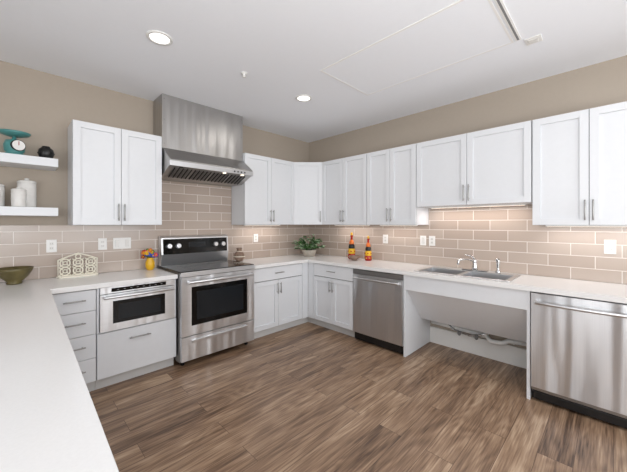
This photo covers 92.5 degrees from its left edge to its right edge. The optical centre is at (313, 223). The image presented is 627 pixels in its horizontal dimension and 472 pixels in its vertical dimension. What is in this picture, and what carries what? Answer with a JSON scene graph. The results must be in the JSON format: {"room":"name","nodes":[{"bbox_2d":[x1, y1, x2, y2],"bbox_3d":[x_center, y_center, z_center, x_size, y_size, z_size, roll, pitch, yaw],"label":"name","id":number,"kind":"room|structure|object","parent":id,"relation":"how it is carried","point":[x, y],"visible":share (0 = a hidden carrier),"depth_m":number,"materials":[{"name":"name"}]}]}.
{"room":"kitchen","nodes":[
{"label":"kitchen","id":0,"kind":"room"},
{"bbox_2d":[0,60,308,282],"bbox_3d":[-2.323,0.015,2.917,6.500,2.770,0.150,0,0,-45],"label":"wall","id":1,"kind":"structure","parent":0,"point":[42,105],"depth_m":2.77,"materials":[{"name":"beige paint"}]},
{"bbox_2d":[0,152,57,170],"bbox_3d":[-2.612,-0.520,2.322,0.950,0.070,0.278,0,0,-45],"label":"floating shelf","id":2,"kind":"object","parent":1,"relation":"attached to","point":[6,159],"visible":1,"depth_m":2.46,"materials":[{"name":"white wood"}]},
{"bbox_2d":[0,129,30,154],"bbox_3d":[-2.457,-0.653,2.464,0.206,0.195,0.206,0,0,25],"label":"kitchen scale","id":3,"kind":"object","parent":2,"relation":"on","point":[13,146],"visible":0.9,"depth_m":2.42,"materials":[{"name":"teal metal"}]},
{"bbox_2d":[37,146,54,157],"bbox_3d":[-2.319,-0.613,2.602,0.117,0.115,0.111,0,0,-45],"label":"vase","id":4,"kind":"object","parent":2,"relation":"on","point":[44,151],"visible":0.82,"depth_m":2.57,"materials":[{"name":"ceramic"}]},
{"bbox_2d":[0,206,57,216],"bbox_3d":[-2.612,-0.103,2.322,0.950,0.070,0.278,0,0,-45],"label":"floating shelf","id":5,"kind":"object","parent":1,"relation":"attached to","point":[4,210],"visible":1,"depth_m":2.43,"materials":[{"name":"white wood"}]},
{"bbox_2d":[0,184,4,205],"bbox_3d":[-2.546,-0.238,2.390,0.126,0.200,0.126,0,0,-45],"label":"ceramic canister","id":6,"kind":"object","parent":5,"relation":"on","point":[2,187],"visible":0.92,"depth_m":2.40,"materials":[{"name":"white ceramic"}]},
{"bbox_2d":[10,187,26,206],"bbox_3d":[-2.386,-0.218,2.429,0.096,0.160,0.096,0,0,-45],"label":"ceramic canister","id":7,"kind":"object","parent":5,"relation":"on","point":[18,195],"visible":0.97,"depth_m":2.40,"materials":[{"name":"white ceramic"}]},
{"bbox_2d":[17,178,36,206],"bbox_3d":[-2.425,-0.264,2.538,0.126,0.250,0.126,0,0,-45],"label":"ceramic canister","id":8,"kind":"object","parent":5,"relation":"on","point":[30,186],"visible":0.74,"depth_m":2.51,"materials":[{"name":"white ceramic"}]},
{"bbox_2d":[68,119,161,224],"bbox_3d":[-1.926,-0.448,2.947,0.725,0.915,0.362,0,0,-45],"label":"upper cabinet","id":9,"kind":"object","parent":1,"relation":"attached to","point":[115,174],"visible":1,"depth_m":2.80,"materials":[{"name":"white wood"}]},
{"bbox_2d":[113,237,130,248],"bbox_3d":[-1.991,0.200,3.122,0.160,0.116,0.008,0,0,-45],"label":"light switch","id":10,"kind":"object","parent":1,"relation":"attached to","point":[118,243],"visible":1,"depth_m":3.12,"materials":[{"name":"white plastic"}]},
{"bbox_2d":[0,225,308,281],"bbox_3d":[-1.633,0.250,3.493,4.390,0.476,0.010,0,0,-45],"label":"wall tile","id":11,"kind":"structure","parent":1,"relation":"attached to","point":[20,245],"depth_m":3.06,"materials":[{"name":"beige tile"}]},
{"bbox_2d":[46,239,56,252],"bbox_3d":[-2.383,0.200,2.730,0.072,0.116,0.008,0,0,-45],"label":"wall outlet","id":12,"kind":"object","parent":11,"relation":"in","point":[51,245],"depth_m":2.73,"materials":[{"name":"white plastic"}]},
{"bbox_2d":[98,238,106,249],"bbox_3d":[-2.111,0.200,3.002,0.072,0.116,0.008,0,0,-45],"label":"wall outlet","id":13,"kind":"object","parent":11,"relation":"in","point":[102,242],"depth_m":3.00,"materials":[{"name":"white plastic"}]},
{"bbox_2d":[254,234,257,241],"bbox_3d":[-0.824,0.200,4.289,0.072,0.116,0.008,0,0,-45],"label":"wall outlet","id":14,"kind":"object","parent":11,"relation":"in","point":[255,235],"depth_m":4.29,"materials":[{"name":"white plastic"}]},
{"bbox_2d":[153,93,252,186],"bbox_3d":[-1.255,-0.932,3.493,0.973,0.872,0.521,0,0,-45],"label":"range hood","id":15,"kind":"object","parent":1,"relation":"attached to","point":[201,144],"visible":1,"depth_m":3.37,"materials":[{"name":"silver metal"}]},
{"bbox_2d":[232,153,293,224],"bbox_3d":[-0.678,-0.448,4.195,0.833,0.915,0.362,0,0,-45],"label":"upper cabinet","id":16,"kind":"object","parent":1,"relation":"attached to","point":[267,197],"visible":1,"depth_m":4.04,"materials":[{"name":"white wood"}]},
{"bbox_2d":[244,225,279,225],"bbox_3d":[-0.714,0.017,4.236,0.600,0.014,0.040,0,0,-45],"label":"under-cabinet light","id":17,"kind":"object","parent":16,"relation":"attached to","point":[244,225],"visible":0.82,"depth_m":4.20,"materials":[{"name":"white plastic"}]},
{"bbox_2d":[294,162,321,224],"bbox_3d":[-0.075,-0.448,4.613,0.617,0.915,0.624,0,0,-45],"label":"upper cabinet","id":18,"kind":"object","parent":1,"relation":"attached to","point":[307,175],"visible":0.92,"depth_m":4.39,"materials":[{"name":"white wood"}]},
{"bbox_2d":[162,181,230,224],"bbox_3d":[-1.446,-0.239,3.680,0.970,0.502,0.010,0,0,-45],"label":"backsplash","id":19,"kind":"structure","parent":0,"point":[182,203],"depth_m":3.67,"materials":[{"name":"beige tile"}]},
{"bbox_2d":[0,0,626,142],"bbox_3d":[0.064,-1.420,0.530,6.900,0.100,6.500,0,0,45],"label":"ceiling","id":20,"kind":"structure","parent":0,"point":[282,46],"depth_m":2.34,"materials":[{"name":"paint"}]},
{"bbox_2d":[146,30,172,45],"bbox_3d":[-1.131,-1.365,2.206,0.176,0.008,0.176,0,0,-45],"label":"recessed light","id":21,"kind":"object","parent":20,"relation":"in","point":[155,36],"visible":1,"depth_m":2.20,"materials":[{"name":"white plastic"}]},
{"bbox_2d":[296,94,311,101],"bbox_3d":[-0.106,-1.365,3.260,0.176,0.008,0.176,0,0,-45],"label":"recessed light","id":22,"kind":"object","parent":20,"relation":"in","point":[303,98],"visible":1,"depth_m":3.26,"materials":[{"name":"white plastic"}]},
{"bbox_2d":[320,0,513,95],"bbox_3d":[0.781,-1.367,2.464,0.730,0.006,1.320,0,0,-45],"label":"ceiling access panel","id":23,"kind":"object","parent":20,"relation":"in","point":[462,30],"depth_m":2.32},
{"bbox_2d":[494,0,520,40],"bbox_3d":[1.123,-1.365,1.826,1.130,0.009,0.035,0,0,-45],"label":"ceiling vent","id":24,"kind":"object","parent":20,"relation":"in","point":[500,4],"visible":1,"depth_m":2.00,"materials":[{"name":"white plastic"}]},
{"bbox_2d":[524,34,542,45],"bbox_3d":[1.633,-1.363,2.227,0.100,0.014,0.100,0,0,-45],"label":"smoke detector","id":25,"kind":"object","parent":20,"relation":"attached to","point":[537,38],"visible":1,"depth_m":2.22,"materials":[{"name":"white plastic"}]},
{"bbox_2d":[89,322,626,471],"bbox_3d":[0.064,1.450,0.530,6.500,0.100,6.900,0,0,-45],"label":"floor","id":26,"kind":"structure","parent":0,"point":[305,397],"depth_m":2.16,"materials":[{"name":"brown wood"}]},
{"bbox_2d":[52,289,95,391],"bbox_3d":[-2.099,0.965,2.576,0.295,0.870,0.642,0,0,-45],"label":"base cabinet","id":27,"kind":"object","parent":26,"relation":"on","point":[77,309],"visible":0.58,"depth_m":2.41,"materials":[{"name":"white wood"}]},
{"bbox_2d":[95,279,175,389],"bbox_3d":[-1.768,0.965,2.908,0.638,0.870,0.642,0,0,-45],"label":"base cabinet","id":28,"kind":"object","parent":26,"relation":"on","point":[127,353],"visible":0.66,"depth_m":2.68,"materials":[{"name":"white wood"}]},
{"bbox_2d":[99,279,174,332],"bbox_3d":[-1.743,0.720,2.883,0.598,0.370,0.657,0,0,-45],"label":"built-in microwave","id":29,"kind":"object","parent":28,"relation":"in","point":[120,307],"visible":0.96,"depth_m":2.66,"materials":[{"name":"silver metal"}]},
{"bbox_2d":[157,234,254,365],"bbox_3d":[-1.188,0.767,3.383,0.830,1.265,0.754,0,0,-45],"label":"electric range","id":30,"kind":"object","parent":26,"relation":"on","point":[215,293],"visible":0.98,"depth_m":3.21,"materials":[{"name":"silver metal"}]},
{"bbox_2d":[254,262,307,338],"bbox_3d":[-0.586,0.965,4.089,1.007,0.870,0.642,0,0,-45],"label":"base cabinet","id":31,"kind":"object","parent":26,"relation":"on","point":[280,292],"visible":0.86,"depth_m":3.85,"materials":[{"name":"white wood"}]},
{"bbox_2d":[233,254,626,303],"bbox_3d":[0.967,0.510,2.910,1.533,0.040,4.488,0,0,-45],"label":"countertop","id":32,"kind":"structure","parent":31,"relation":"on","point":[603,291],"depth_m":2.70,"materials":[{"name":"white stone"}]},
{"bbox_2d":[233,248,244,261],"bbox_3d":[-0.976,0.402,3.946,0.152,0.175,0.152,0,0,-45],"label":"vase","id":33,"kind":"object","parent":32,"relation":"on","point":[239,256],"visible":0.99,"depth_m":3.90,"materials":[{"name":"brown ceramic"}]},
{"bbox_2d":[291,234,325,256],"bbox_3d":[-0.060,0.323,4.575,0.493,0.333,0.496,0,0,-45],"label":"potted plant","id":34,"kind":"object","parent":32,"relation":"on","point":[312,246],"visible":1,"depth_m":4.51,"materials":[{"name":"green plant"}]},
{"bbox_2d":[348,232,354,258],"bbox_3d":[0.537,0.302,4.229,0.118,0.374,0.116,0,0,-45],"label":"bottle","id":35,"kind":"object","parent":32,"relation":"on","point":[351,251],"visible":0.76,"depth_m":4.20,"materials":[{"name":"red glass"}]},
{"bbox_2d":[349,255,359,260],"bbox_3d":[0.551,0.460,4.045,0.160,0.060,0.160,0,0,-45],"label":"bowl","id":36,"kind":"object","parent":32,"relation":"on","point":[352,257],"visible":0.99,"depth_m":4.00,"materials":[{"name":"brown ceramic"}]},
{"bbox_2d":[364,236,371,260],"bbox_3d":[0.735,0.323,4.030,0.105,0.334,0.103,0,0,-45],"label":"bottle","id":37,"kind":"object","parent":32,"relation":"on","point":[368,253],"visible":1,"depth_m":4.00,"materials":[{"name":"red glass"}]},
{"bbox_2d":[414,266,520,281],"bbox_3d":[1.506,0.564,2.984,0.454,0.161,0.854,0,0,-45],"label":"sink","id":38,"kind":"object","parent":32,"relation":"in","point":[504,277],"visible":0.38,"depth_m":2.99,"materials":[{"name":"silver metal"}]},
{"bbox_2d":[495,258,500,273],"bbox_3d":[1.798,0.407,2.929,0.074,0.152,0.047,0,0,-45],"label":"sprayer","id":39,"kind":"object","parent":38,"relation":"on","point":[497,271],"visible":1,"depth_m":2.92,"materials":[{"name":"silver metal"}]},
{"bbox_2d":[457,254,487,271],"bbox_3d":[1.591,0.399,3.020,0.244,0.166,0.240,0,0,-45],"label":"kitchen faucet","id":40,"kind":"object","parent":32,"relation":"on","point":[474,261],"visible":1,"depth_m":3.06,"materials":[{"name":"silver metal"}]},
{"bbox_2d":[308,262,354,336],"bbox_3d":[0.378,0.965,4.141,0.858,0.870,0.642,0,0,45],"label":"base cabinet","id":41,"kind":"object","parent":26,"relation":"on","point":[330,288],"visible":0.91,"depth_m":3.89,"materials":[{"name":"white wood"}]},
{"bbox_2d":[353,269,402,353],"bbox_3d":[0.900,0.969,3.587,0.652,0.862,0.676,0,0,45],"label":"dishwasher","id":42,"kind":"object","parent":26,"relation":"on","point":[377,296],"visible":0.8,"depth_m":3.37,"materials":[{"name":"silver metal"}]},
{"bbox_2d":[403,275,532,398],"bbox_3d":[1.552,0.965,2.993,1.098,0.870,0.607,0,0,45],"label":"sink base cabinet","id":43,"kind":"object","parent":26,"relation":"on","point":[498,311],"visible":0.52,"depth_m":2.86,"materials":[{"name":"white wood"}]},
{"bbox_2d":[531,292,626,428],"bbox_3d":[2.141,0.969,2.345,0.640,0.862,0.676,0,0,45],"label":"dishwasher","id":44,"kind":"object","parent":26,"relation":"on","point":[579,345],"visible":0.91,"depth_m":2.17,"materials":[{"name":"silver metal"}]},
{"bbox_3d":[-1.556,0.965,1.242,0.815,0.870,3.297,0,0,-45],"label":"cabinet","id":45,"kind":"object","parent":26,"relation":"on","visible":0},
{"bbox_2d":[0,268,177,471],"bbox_3d":[-1.220,0.510,1.536,1.808,0.040,3.338,0,0,-45],"label":"countertop","id":46,"kind":"structure","parent":45,"relation":"on","point":[50,422],"depth_m":0.91,"materials":[{"name":"white stone"}]},
{"bbox_2d":[0,266,33,284],"bbox_3d":[-2.443,0.423,2.450,0.236,0.132,0.236,0,0,-45],"label":"decorative bowl","id":47,"kind":"object","parent":46,"relation":"on","point":[14,275],"visible":1,"depth_m":2.41,"materials":[{"name":"green ceramic"}]},
{"bbox_2d":[56,252,98,278],"bbox_3d":[-2.191,0.379,2.799,0.314,0.224,0.078,0,0,-45],"label":"cookbook stand","id":48,"kind":"object","parent":46,"relation":"on","point":[87,273],"visible":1,"depth_m":2.81,"materials":[{"name":"beige paint"}]},
{"bbox_2d":[141,248,158,269],"bbox_3d":[-1.747,0.373,3.212,0.184,0.232,0.108,0,0,-45],"label":"flower vase","id":49,"kind":"object","parent":46,"relation":"on","point":[150,263],"visible":1,"depth_m":3.18,"materials":[{"name":"yellow ceramic"}]},
{"bbox_2d":[309,55,626,348],"bbox_3d":[2.358,0.015,2.719,6.750,2.770,0.160,0,0,45],"label":"wall","id":50,"kind":"structure","parent":0,"point":[539,250],"depth_m":3.08,"materials":[{"name":"beige tile"}]},
{"bbox_2d":[322,153,366,224],"bbox_3d":[0.504,-0.448,4.213,0.781,0.915,0.362,0,0,45],"label":"upper cabinet","id":51,"kind":"object","parent":50,"relation":"attached to","point":[344,180],"visible":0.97,"depth_m":4.08,"materials":[{"name":"white wood"}]},
{"bbox_2d":[334,225,369,225],"bbox_3d":[0.537,0.017,4.257,0.600,0.014,0.040,0,0,45],"label":"under-cabinet light","id":52,"kind":"object","parent":51,"relation":"attached to","point":[334,225],"visible":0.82,"depth_m":4.22,"materials":[{"name":"white plastic"}]},
{"bbox_2d":[383,235,387,242],"bbox_3d":[0.958,0.200,3.999,0.072,0.116,0.008,0,0,45],"label":"wall outlet","id":53,"kind":"object","parent":50,"relation":"in","point":[385,237],"depth_m":3.99,"materials":[{"name":"white plastic"}]},
{"bbox_2d":[367,144,428,224],"bbox_3d":[1.018,-0.448,3.700,0.663,0.915,0.362,0,0,45],"label":"upper cabinet","id":54,"kind":"object","parent":50,"relation":"attached to","point":[391,173],"visible":0.98,"depth_m":3.56,"materials":[{"name":"white wood"}]},
{"bbox_2d":[380,225,417,225],"bbox_3d":[1.054,0.017,3.741,0.500,0.014,0.040,0,0,45],"label":"under-cabinet light","id":55,"kind":"object","parent":54,"relation":"attached to","point":[380,225],"visible":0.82,"depth_m":3.71,"materials":[{"name":"white plastic"}]},
{"bbox_2d":[420,236,425,244],"bbox_3d":[1.326,0.200,3.631,0.072,0.116,0.008,0,0,45],"label":"light switch","id":56,"kind":"object","parent":50,"relation":"attached to","point":[422,238],"visible":1,"depth_m":3.63,"materials":[{"name":"white plastic"}]},
{"bbox_2d":[429,236,434,245],"bbox_3d":[1.404,0.200,3.554,0.072,0.116,0.008,0,0,45],"label":"wall outlet","id":57,"kind":"object","parent":50,"relation":"in","point":[431,238],"depth_m":3.55,"materials":[{"name":"white plastic"}]},
{"bbox_2d":[416,120,531,207],"bbox_3d":[1.628,-0.547,3.089,1.056,0.715,0.362,0,0,45],"label":"upper cabinet","id":58,"kind":"object","parent":50,"relation":"attached to","point":[492,166],"visible":0.97,"depth_m":2.93,"materials":[{"name":"white wood"}]},
{"bbox_2d":[430,204,525,208],"bbox_3d":[1.669,-0.183,3.125,0.900,0.014,0.040,0,0,45],"label":"under-cabinet light","id":59,"kind":"object","parent":58,"relation":"attached to","point":[504,204],"visible":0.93,"depth_m":3.06,"materials":[{"name":"white plastic"}]},
{"bbox_2d":[430,326,526,368],"bbox_3d":[1.761,1.308,3.202,1.050,0.185,0.018,0,0,45],"label":"baseboard","id":60,"kind":"structure","parent":50,"relation":"attached to","point":[516,356],"depth_m":3.18,"materials":[{"name":"white plastic"}]},
{"bbox_2d":[431,321,526,345],"bbox_3d":[1.723,1.147,3.164,0.984,0.131,0.125,0,0,45],"label":"pipes","id":61,"kind":"object","parent":50,"relation":"attached to","point":[476,334],"visible":0.8,"depth_m":3.11,"materials":[{"name":"plastic"}]},
{"bbox_2d":[532,101,626,224],"bbox_3d":[2.263,-0.448,2.454,0.730,0.915,0.362,0,0,45],"label":"upper cabinet","id":62,"kind":"object","parent":50,"relation":"attached to","point":[579,158],"visible":1,"depth_m":2.38,"materials":[{"name":"white wood"}]},
{"bbox_2d":[546,225,626,226],"bbox_3d":[2.305,0.017,2.489,0.600,0.014,0.040,0,0,45],"label":"under-cabinet light","id":63,"kind":"object","parent":62,"relation":"attached to","point":[546,225],"visible":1,"depth_m":2.50,"materials":[{"name":"white plastic"}]},
{"bbox_2d":[604,240,615,253],"bbox_3d":[2.465,0.190,2.493,0.072,0.116,0.008,0,0,45],"label":"wall outlet","id":64,"kind":"object","parent":50,"relation":"in","point":[609,245],"depth_m":2.49,"materials":[{"name":"white plastic"}]},
{"bbox_2d":[429,204,531,224],"bbox_3d":[1.755,-0.088,3.216,1.061,0.200,0.010,0,0,45],"label":"backsplash","id":65,"kind":"structure","parent":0,"point":[522,214],"depth_m":3.17,"materials":[{"name":"beige tile"}]}
]}

